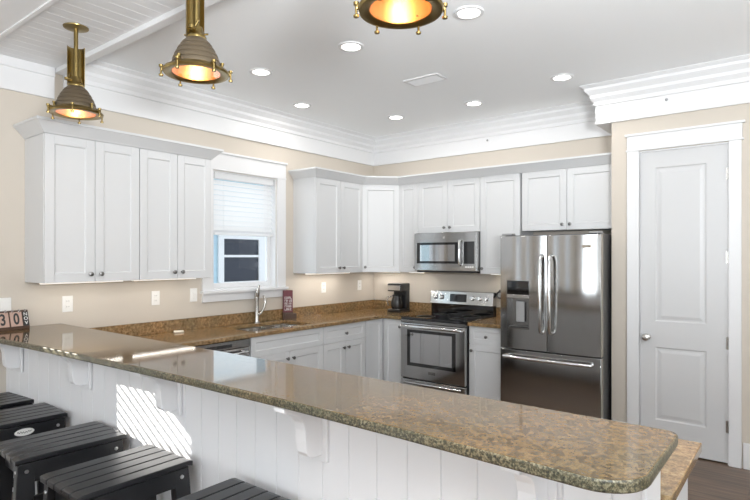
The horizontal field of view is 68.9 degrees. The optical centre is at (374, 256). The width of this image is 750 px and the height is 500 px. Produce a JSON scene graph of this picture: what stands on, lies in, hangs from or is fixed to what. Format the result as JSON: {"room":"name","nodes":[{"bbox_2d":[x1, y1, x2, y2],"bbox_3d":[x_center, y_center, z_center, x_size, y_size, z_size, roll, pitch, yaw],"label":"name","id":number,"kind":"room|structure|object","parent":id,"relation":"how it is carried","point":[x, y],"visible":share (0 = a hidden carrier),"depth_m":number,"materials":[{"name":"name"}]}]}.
{"room":"kitchen","nodes":[
{"label":"kitchen","id":0,"kind":"room"},
{"bbox_2d":[0,0,48,33],"bbox_3d":[-1.283,-1.355,-0.849,7.399,0.095,5.285,0,0,38],"label":"ceiling","id":1,"kind":"structure","parent":0,"point":[11,11],"depth_m":2.90,"materials":[{"name":"white paint"}]},
{"bbox_2d":[0,74,373,429],"bbox_3d":[-2.921,-0.002,3.184,0.160,3.100,9.600,0,0,38],"label":"wall","id":2,"kind":"structure","parent":0,"point":[97,304],"depth_m":4.27,"materials":[{"name":"beige paint"}]},
{"bbox_2d":[0,297,10,310],"bbox_3d":[-2.474,0.333,3.615,0.009,0.116,0.118,0,0,38],"label":"light switch","id":3,"kind":"object","parent":2,"relation":"attached to","point":[5,303],"visible":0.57,"depth_m":3.63,"materials":[{"name":"white plastic"}]},
{"bbox_2d":[0,54,54,98],"bbox_3d":[-4.039,-1.222,1.605,0.034,0.220,5.735,0,0,38],"label":"crown molding","id":4,"kind":"structure","parent":2,"relation":"attached to","point":[17,75],"depth_m":3.72,"materials":[{"name":"white paint"}]},
{"bbox_2d":[0,0,57,38],"bbox_3d":[0.344,-1.325,1.220,7.399,0.055,0.020,0,0,38],"label":"trim","id":5,"kind":"structure","parent":2,"relation":"attached to","point":[41,8],"depth_m":2.97,"materials":[{"name":"white paint"}]},
{"bbox_2d":[62,296,72,311],"bbox_3d":[-2.218,0.343,3.941,0.008,0.116,0.072,0,0,38],"label":"wall outlet","id":6,"kind":"object","parent":2,"relation":"attached to","point":[67,301],"visible":1,"depth_m":3.94,"materials":[{"name":"white plastic"}]},
{"bbox_2d":[25,133,138,283],"bbox_3d":[-2.050,-0.305,3.866,0.362,0.987,0.639,0,0,38],"label":"upper cabinet","id":7,"kind":"object","parent":2,"relation":"attached to","point":[82,195],"visible":1,"depth_m":3.71,"materials":[{"name":"white paint"}]},
{"bbox_2d":[13,115,223,159],"bbox_3d":[-1.842,-0.842,4.098,0.397,0.086,1.403,0,0,38],"label":"crown molding","id":8,"kind":"structure","parent":7,"relation":"attached to","point":[36,125],"depth_m":3.81,"materials":[{"name":"white paint"}]},
{"bbox_2d":[151,291,159,304],"bbox_3d":[-1.797,0.342,4.476,0.008,0.116,0.072,0,0,38],"label":"wall outlet","id":9,"kind":"object","parent":2,"relation":"attached to","point":[155,295],"visible":1,"depth_m":4.47,"materials":[{"name":"white plastic"}]},
{"bbox_2d":[132,148,210,280],"bbox_3d":[-1.660,-0.305,4.363,0.362,0.987,0.620,0,0,38],"label":"upper cabinet","id":10,"kind":"object","parent":2,"relation":"attached to","point":[175,190],"visible":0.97,"depth_m":4.25,"materials":[{"name":"white paint"}]},
{"bbox_2d":[190,288,196,301],"bbox_3d":[-1.577,0.336,4.754,0.009,0.116,0.070,0,0,38],"label":"light switch","id":11,"kind":"object","parent":2,"relation":"attached to","point":[193,291],"visible":1,"depth_m":4.75,"materials":[{"name":"white plastic"}]},
{"bbox_2d":[200,152,288,302],"bbox_3d":[-1.268,-0.271,5.236,0.200,1.358,1.006,0,0,38],"label":"window","id":12,"kind":"structure","parent":2,"relation":"in","point":[274,284],"depth_m":5.37,"materials":[{"name":"white paint"}]},
{"bbox_2d":[214,172,272,236],"bbox_3d":[-1.255,-0.480,5.226,0.055,0.567,0.694,0,0,38],"label":"blind","id":13,"kind":"object","parent":12,"relation":"attached to","point":[233,222],"visible":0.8,"depth_m":5.21,"materials":[{"name":"white"}]},
{"bbox_2d":[90,299,430,335],"bbox_3d":[-0.807,0.582,5.030,0.876,0.100,3.685,0,0,38],"label":"backsplash","id":14,"kind":"structure","parent":2,"relation":"attached to","point":[156,327],"depth_m":5.07,"materials":[{"name":"stone"}]},
{"bbox_2d":[321,282,325,292],"bbox_3d":[-0.567,0.343,6.040,0.008,0.116,0.072,0,0,38],"label":"wall outlet","id":15,"kind":"object","parent":2,"relation":"attached to","point":[323,284],"visible":1,"depth_m":6.03,"materials":[{"name":"white plastic"}]},
{"bbox_2d":[293,177,362,274],"bbox_3d":[-0.479,-0.305,5.864,0.362,0.987,0.745,0,0,38],"label":"upper cabinet","id":16,"kind":"object","parent":2,"relation":"attached to","point":[327,213],"visible":1,"depth_m":5.66,"materials":[{"name":"white paint"}]},
{"bbox_2d":[63,60,611,165],"bbox_3d":[-0.019,-1.272,4.463,2.820,0.320,3.600,0,0,38],"label":"crown molding","id":17,"kind":"structure","parent":2,"relation":"attached to","point":[113,88],"depth_m":5.33,"materials":[{"name":"white paint"}]},
{"bbox_2d":[358,280,361,289],"bbox_3d":[-0.184,0.343,6.527,0.008,0.116,0.072,0,0,38],"label":"wall outlet","id":18,"kind":"object","parent":2,"relation":"attached to","point":[359,281],"visible":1,"depth_m":6.53,"materials":[{"name":"white plastic"}]},
{"bbox_2d":[6,348,640,499],"bbox_3d":[-0.855,1.028,2.548,3.871,1.037,0.265,0,0,38],"label":"wall","id":19,"kind":"structure","parent":0,"point":[225,437],"depth_m":2.21,"materials":[{"name":"white paint"}]},
{"bbox_2d":[0,344,22,371],"bbox_3d":[-2.353,0.626,3.453,0.094,0.232,0.199,0,0,38],"label":"corbel","id":20,"kind":"object","parent":19,"relation":"attached to","point":[12,356],"visible":0.69,"depth_m":3.47,"materials":[{"name":"white paint"}]},
{"bbox_2d":[48,353,91,389],"bbox_3d":[-1.678,0.626,3.001,0.094,0.232,0.199,0,0,38],"label":"corbel","id":21,"kind":"object","parent":19,"relation":"attached to","point":[79,372],"visible":0.68,"depth_m":3.02,"materials":[{"name":"white paint"}]},
{"bbox_2d":[134,373,181,415],"bbox_3d":[-0.995,0.626,2.495,0.094,0.232,0.199,0,0,38],"label":"corbel","id":22,"kind":"object","parent":19,"relation":"attached to","point":[168,394],"visible":0.7,"depth_m":2.51,"materials":[{"name":"white paint"}]},
{"bbox_2d":[274,406,328,462],"bbox_3d":[-0.263,0.626,1.920,0.094,0.232,0.199,0,0,38],"label":"corbel","id":23,"kind":"object","parent":19,"relation":"attached to","point":[312,433],"visible":0.73,"depth_m":1.93,"materials":[{"name":"white paint"}]},
{"bbox_2d":[0,323,677,493],"bbox_3d":[-0.884,0.493,2.472,3.914,0.031,0.577,0,0,38],"label":"countertop","id":24,"kind":"structure","parent":19,"relation":"on","point":[589,453],"depth_m":1.69,"materials":[{"name":"stone"}]},
{"bbox_2d":[0,309,29,330],"bbox_3d":[-2.396,0.412,3.536,0.090,0.132,0.265,0,0,35],"label":"calendar","id":25,"kind":"object","parent":24,"relation":"on","point":[13,319],"visible":1,"depth_m":3.55,"materials":[{"name":"brown wood"}]},
{"bbox_2d":[500,466,556,499],"bbox_3d":[0.389,0.626,1.407,0.094,0.232,0.199,0,0,38],"label":"corbel","id":26,"kind":"object","parent":19,"relation":"attached to","point":[529,487],"visible":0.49,"depth_m":1.41,"materials":[{"name":"white paint"}]},
{"bbox_2d":[641,472,659,499],"bbox_3d":[0.701,1.029,1.386,0.011,1.036,0.168,0,0,38],"label":"trim","id":27,"kind":"structure","parent":19,"relation":"attached to","point":[652,492],"depth_m":1.38,"materials":[{"name":"white paint"}]},
{"bbox_2d":[12,457,749,499],"bbox_3d":[-0.011,1.608,0.768,7.800,0.120,9.800,0,0,38],"label":"floor","id":28,"kind":"structure","parent":0,"point":[708,479],"depth_m":3.74,"materials":[{"name":"brown wood"}]},
{"bbox_2d":[0,392,34,494],"bbox_3d":[-2.426,1.222,3.361,0.378,0.649,0.538,0,0,38],"label":"bar stool","id":29,"kind":"object","parent":28,"relation":"on","point":[8,400],"visible":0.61,"depth_m":3.42,"materials":[{"name":"black wood"}]},
{"bbox_2d":[0,402,67,493],"bbox_3d":[-2.061,1.222,3.080,0.378,0.649,0.538,0,0,42],"label":"bar stool","id":30,"kind":"object","parent":28,"relation":"on","point":[43,417],"visible":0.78,"depth_m":3.07,"materials":[{"name":"black wood"}]},
{"bbox_2d":[0,421,126,499],"bbox_3d":[-1.549,1.222,2.696,0.378,0.649,0.538,0,0,41],"label":"bar stool","id":31,"kind":"object","parent":28,"relation":"on","point":[25,459],"visible":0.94,"depth_m":2.61,"materials":[{"name":"black wood"}]},
{"bbox_2d":[40,444,192,499],"bbox_3d":[-1.092,1.222,2.331,0.378,0.649,0.538,0,0,38],"label":"bar stool","id":32,"kind":"object","parent":28,"relation":"on","point":[144,472],"visible":1,"depth_m":2.28,"materials":[{"name":"black wood"}]},
{"bbox_2d":[192,338,249,356],"bbox_3d":[-1.427,1.107,4.416,0.663,0.881,0.604,0,0,38],"label":"dishwasher","id":33,"kind":"object","parent":28,"relation":"on","point":[240,347],"visible":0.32,"depth_m":4.34,"materials":[{"name":"silver metal"}]},
{"bbox_2d":[176,478,289,499],"bbox_3d":[-0.585,1.222,1.932,0.378,0.649,0.538,0,0,38],"label":"bar stool","id":34,"kind":"object","parent":28,"relation":"on","point":[233,488],"visible":1,"depth_m":2.07,"materials":[{"name":"black wood"}]},
{"bbox_2d":[237,323,322,368],"bbox_3d":[-0.981,1.106,5.001,0.644,0.884,0.855,0,0,38],"label":"base cabinet","id":35,"kind":"object","parent":28,"relation":"on","point":[303,347],"visible":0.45,"depth_m":4.86,"materials":[{"name":"white paint"}]},
{"bbox_2d":[323,321,364,376],"bbox_3d":[-0.520,1.107,5.586,0.642,0.882,0.630,0,0,38],"label":"base cabinet","id":36,"kind":"object","parent":28,"relation":"on","point":[344,344],"visible":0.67,"depth_m":5.41,"materials":[{"name":"white paint"}]},
{"bbox_2d":[365,318,401,382],"bbox_3d":[0.048,1.107,6.122,0.872,0.882,0.908,0,0,38],"label":"base cabinet","id":37,"kind":"object","parent":28,"relation":"on","point":[382,336],"visible":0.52,"depth_m":5.81,"materials":[{"name":"white paint"}]},
{"bbox_2d":[90,299,701,499],"bbox_3d":[0.384,0.599,4.093,3.908,0.133,3.685,0,0,38],"label":"countertop","id":38,"kind":"structure","parent":37,"relation":"on","point":[675,472],"depth_m":4.72,"materials":[{"name":"stone"}]},
{"bbox_2d":[253,285,265,322],"bbox_3d":[-1.101,0.451,5.237,0.070,0.363,0.143,0,0,38],"label":"faucet","id":39,"kind":"object","parent":38,"relation":"on","point":[257,292],"visible":1,"depth_m":5.19,"materials":[{"name":"silver metal"}]},
{"bbox_2d":[239,324,296,331],"bbox_3d":[-0.970,0.758,5.002,0.396,0.184,0.726,0,0,38],"label":"sink","id":40,"kind":"object","parent":38,"relation":"in","point":[277,325],"visible":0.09,"depth_m":5.23,"materials":[{"name":"silver metal"}]},
{"bbox_2d":[282,290,296,318],"bbox_3d":[-0.867,0.487,5.531,0.137,0.290,0.060,0,0,-22],"label":"sign","id":41,"kind":"object","parent":38,"relation":"on","point":[287,313],"visible":1,"depth_m":5.51,"materials":[{"name":"red wood"}]},
{"bbox_2d":[386,283,409,312],"bbox_3d":[0.263,0.470,6.249,0.182,0.325,0.234,0,0,34],"label":"coffee maker","id":42,"kind":"object","parent":38,"relation":"on","point":[400,302],"visible":1,"depth_m":6.19,"materials":[{"name":"black plastic"}]},
{"bbox_2d":[400,290,495,394],"bbox_3d":[0.747,0.953,5.677,0.764,1.150,0.739,0,0,38],"label":"range","id":43,"kind":"object","parent":28,"relation":"on","point":[435,343],"visible":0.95,"depth_m":5.50,"materials":[{"name":"silver metal"}]},
{"bbox_2d":[401,312,492,324],"bbox_3d":[0.751,0.639,5.680,0.760,0.027,0.585,0,0,38],"label":"cooktop","id":44,"kind":"object","parent":43,"relation":"in","point":[433,318],"depth_m":5.59,"materials":[{"name":"black glass"}]},
{"bbox_2d":[469,326,501,400],"bbox_3d":[1.229,1.107,5.362,0.375,0.882,0.642,0,0,38],"label":"base cabinet","id":45,"kind":"object","parent":28,"relation":"on","point":[485,347],"visible":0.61,"depth_m":5.15,"materials":[{"name":"white paint"}]},
{"bbox_2d":[468,307,500,328],"bbox_3d":[1.230,0.599,5.363,0.378,0.133,0.638,0,0,38],"label":"countertop","id":46,"kind":"structure","parent":45,"relation":"on","point":[495,322],"depth_m":5.23,"materials":[{"name":"stone"}]},
{"bbox_2d":[501,231,611,419],"bbox_3d":[1.661,0.672,4.886,0.869,1.752,0.799,0,0,38],"label":"refrigerator","id":47,"kind":"object","parent":28,"relation":"on","point":[556,290],"visible":0.88,"depth_m":4.59,"materials":[{"name":"grey metal"}]},
{"bbox_2d":[676,478,687,499],"bbox_3d":[0.503,1.107,2.003,1.062,0.882,0.552,0,0,38],"label":"base cabinet","id":48,"kind":"object","parent":28,"relation":"on","point":[683,495],"visible":0.02,"depth_m":1.81,"materials":[{"name":"white paint"}]},
{"bbox_2d":[97,0,749,136],"bbox_3d":[1.843,-1.482,3.127,7.720,0.100,3.800,0,0,38],"label":"ceiling","id":49,"kind":"structure","parent":0,"point":[506,58],"depth_m":3.84,"materials":[{"name":"white paint"}]},
{"bbox_2d":[0,0,185,67],"bbox_3d":[0.458,-1.337,1.433,7.315,0.020,0.455,0,0,38],"label":"boards","id":50,"kind":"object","parent":49,"relation":"attached to","point":[43,39],"visible":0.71,"depth_m":3.15,"materials":[{"name":"white paint"}]},
{"bbox_2d":[46,22,103,123],"bbox_3d":[-1.733,-1.066,3.166,0.300,0.528,0.313,0,0,28],"label":"pendant lamp","id":51,"kind":"object","parent":50,"relation":"hanging from","point":[74,102],"visible":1,"depth_m":3.15,"materials":[{"name":"gold metal"}]},
{"bbox_2d":[159,0,232,88],"bbox_3d":[-0.805,-1.063,2.461,0.300,0.528,0.312,0,0,3],"label":"pendant lamp","id":52,"kind":"object","parent":50,"relation":"hanging from","point":[194,60],"visible":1,"depth_m":2.44,"materials":[{"name":"gold metal"}]},
{"bbox_2d":[353,0,447,34],"bbox_3d":[0.086,-1.063,1.831,0.300,0.528,0.312,0,0,-42],"label":"pendant lamp","id":53,"kind":"object","parent":50,"relation":"hanging from","point":[388,14],"visible":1,"depth_m":1.91,"materials":[{"name":"gold metal"}]},
{"bbox_2d":[55,0,220,74],"bbox_3d":[0.650,-1.369,1.609,7.399,0.145,0.060,0,0,38],"label":"beam","id":54,"kind":"structure","parent":49,"relation":"attached to","point":[178,13],"depth_m":3.20,"materials":[{"name":"white paint"}]},
{"bbox_2d":[249,68,271,75],"bbox_3d":[-0.883,-1.427,4.231,0.176,0.010,0.176,0,0,38],"label":"recessed light","id":55,"kind":"object","parent":49,"relation":"in","point":[255,71],"visible":1,"depth_m":4.22,"materials":[{"name":"white paint"}]},
{"bbox_2d":[293,102,310,107],"bbox_3d":[-0.690,-1.427,5.167,0.176,0.010,0.176,0,0,38],"label":"recessed light","id":56,"kind":"object","parent":49,"relation":"in","point":[300,104],"visible":1,"depth_m":5.17,"materials":[{"name":"white paint"}]},
{"bbox_2d":[338,41,363,51],"bbox_3d":[-0.163,-1.427,3.719,0.176,0.010,0.176,0,0,38],"label":"recessed light","id":57,"kind":"object","parent":49,"relation":"in","point":[348,46],"visible":1,"depth_m":3.71,"materials":[{"name":"white paint"}]},
{"bbox_2d":[387,115,403,119],"bbox_3d":[0.216,-1.427,5.612,0.176,0.010,0.176,0,0,38],"label":"recessed light","id":58,"kind":"object","parent":49,"relation":"in","point":[392,117],"visible":1,"depth_m":5.61,"materials":[{"name":"white paint"}]},
{"bbox_2d":[403,73,447,86],"bbox_3d":[0.407,-1.424,4.415,0.326,0.016,0.170,0,0,38],"label":"ceiling vent","id":59,"kind":"object","parent":49,"relation":"in","point":[435,77],"visible":1,"depth_m":4.39,"materials":[{"name":"white metal"}]},
{"bbox_2d":[454,5,483,19],"bbox_3d":[0.550,-1.427,3.201,0.176,0.010,0.176,0,0,38],"label":"recessed light","id":60,"kind":"object","parent":49,"relation":"in","point":[468,12],"visible":1,"depth_m":3.20,"materials":[{"name":"white paint"}]},
{"bbox_2d":[464,100,483,105],"bbox_3d":[0.924,-1.427,5.100,0.176,0.010,0.176,0,0,38],"label":"recessed light","id":61,"kind":"object","parent":49,"relation":"in","point":[474,102],"visible":1,"depth_m":5.10,"materials":[{"name":"white paint"}]},
{"bbox_2d":[551,73,573,81],"bbox_3d":[1.493,-1.427,4.361,0.176,0.010,0.176,0,0,38],"label":"recessed light","id":62,"kind":"object","parent":49,"relation":"in","point":[559,77],"visible":1,"depth_m":4.36,"materials":[{"name":"white paint"}]},
{"bbox_2d":[374,136,611,306],"bbox_3d":[2.956,-0.002,4.542,7.400,3.100,0.200,0,0,38],"label":"wall","id":63,"kind":"structure","parent":0,"point":[421,284],"depth_m":5.95,"materials":[{"name":"beige paint"}]},
{"bbox_2d":[363,185,399,272],"bbox_3d":[0.035,-0.305,6.309,0.621,0.987,0.630,0,0,38],"label":"upper cabinet","id":64,"kind":"object","parent":63,"relation":"attached to","point":[380,202],"visible":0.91,"depth_m":6.09,"materials":[{"name":"white paint"}]},
{"bbox_2d":[44,132,605,184],"bbox_3d":[-0.054,-0.839,4.337,2.914,0.077,3.837,0,0,38],"label":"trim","id":65,"kind":"structure","parent":64,"relation":"on","point":[44,132],"depth_m":4.78,"materials":[{"name":"white paint"}]},
{"bbox_2d":[288,152,611,184],"bbox_3d":[0.690,-0.842,5.501,3.113,0.086,0.934,0,0,16],"label":"crown molding","id":66,"kind":"structure","parent":64,"relation":"attached to","point":[603,158],"depth_m":5.49,"materials":[{"name":"white paint"}]},
{"bbox_2d":[399,183,423,272],"bbox_3d":[0.457,-0.305,6.148,0.263,0.987,0.362,0,0,38],"label":"upper cabinet","id":67,"kind":"object","parent":63,"relation":"attached to","point":[408,193],"visible":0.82,"depth_m":6.04,"materials":[{"name":"white paint"}]},
{"bbox_2d":[418,177,479,232],"bbox_3d":[0.854,-0.525,5.836,0.745,0.547,0.362,0,0,38],"label":"upper cabinet","id":68,"kind":"object","parent":63,"relation":"attached to","point":[447,205],"visible":0.94,"depth_m":5.71,"materials":[{"name":"white paint"}]},
{"bbox_2d":[415,231,479,272],"bbox_3d":[0.828,-0.040,5.803,0.743,0.416,0.446,0,0,38],"label":"microwave","id":69,"kind":"object","parent":68,"relation":"attached to","point":[446,252],"visible":0.95,"depth_m":5.63,"materials":[{"name":"silver metal"}]},
{"bbox_2d":[496,290,500,298],"bbox_3d":[1.305,0.397,5.694,0.084,0.097,0.026,0,0,38],"label":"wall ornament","id":70,"kind":"object","parent":63,"relation":"attached to","point":[498,294],"visible":0.61,"depth_m":5.70,"materials":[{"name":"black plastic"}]},
{"bbox_2d":[496,307,500,316],"bbox_3d":[1.421,0.582,5.606,0.378,0.100,0.020,0,0,38],"label":"backsplash","id":71,"kind":"structure","parent":63,"relation":"attached to","point":[498,309],"depth_m":5.70,"materials":[{"name":"stone"}]},
{"bbox_2d":[480,173,532,274],"bbox_3d":[1.313,-0.305,5.474,0.421,0.987,0.362,0,0,38],"label":"upper cabinet","id":72,"kind":"object","parent":63,"relation":"attached to","point":[500,195],"visible":0.78,"depth_m":5.38,"materials":[{"name":"white paint"}]},
{"bbox_2d":[522,164,611,231],"bbox_3d":[1.830,-0.520,5.068,0.857,0.557,0.362,0,0,38],"label":"upper cabinet","id":73,"kind":"object","parent":63,"relation":"attached to","point":[577,198],"visible":0.95,"depth_m":4.95,"materials":[{"name":"white paint"}]},
{"bbox_2d":[612,103,749,467],"bbox_3d":[3.883,0.048,3.366,4.470,3.000,0.498,0,0,38],"label":"wall","id":74,"kind":"structure","parent":0,"point":[742,111],"depth_m":4.48,"materials":[{"name":"beige paint"}]},
{"bbox_2d":[579,54,749,134],"bbox_3d":[3.760,-1.272,3.384,4.705,0.320,0.624,0,0,38],"label":"crown molding","id":75,"kind":"structure","parent":74,"relation":"attached to","point":[725,82],"depth_m":4.22,"materials":[{"name":"white paint"}]},
{"bbox_2d":[624,119,744,467],"bbox_3d":[2.396,0.278,4.255,0.818,2.540,0.124,0,0,38],"label":"door frame","id":76,"kind":"structure","parent":74,"relation":"attached to","point":[731,131],"depth_m":4.12,"materials":[{"name":"white paint"}]},
{"bbox_2d":[641,144,728,462],"bbox_3d":[2.384,0.349,4.224,0.613,2.373,0.100,0,0,38],"label":"door","id":77,"kind":"structure","parent":74,"relation":"in","point":[685,253],"depth_m":4.22,"materials":[{"name":"grey paint"}]},
{"bbox_2d":[743,443,749,469],"bbox_3d":[4.082,1.452,2.881,3.557,0.189,0.017,0,0,38],"label":"baseboard","id":78,"kind":"structure","parent":74,"relation":"attached to","point":[746,446],"depth_m":3.96,"materials":[{"name":"white paint"}]},
{"label":"outside","id":79,"kind":"structure","parent":0,"visible":0},
{"bbox_2d":[214,179,264,282],"bbox_3d":[-3.217,-0.265,6.915,0.160,5.625,9.700,0,0,38],"label":"house","id":80,"kind":"structure","parent":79,"point":[236,258],"depth_m":8.29,"materials":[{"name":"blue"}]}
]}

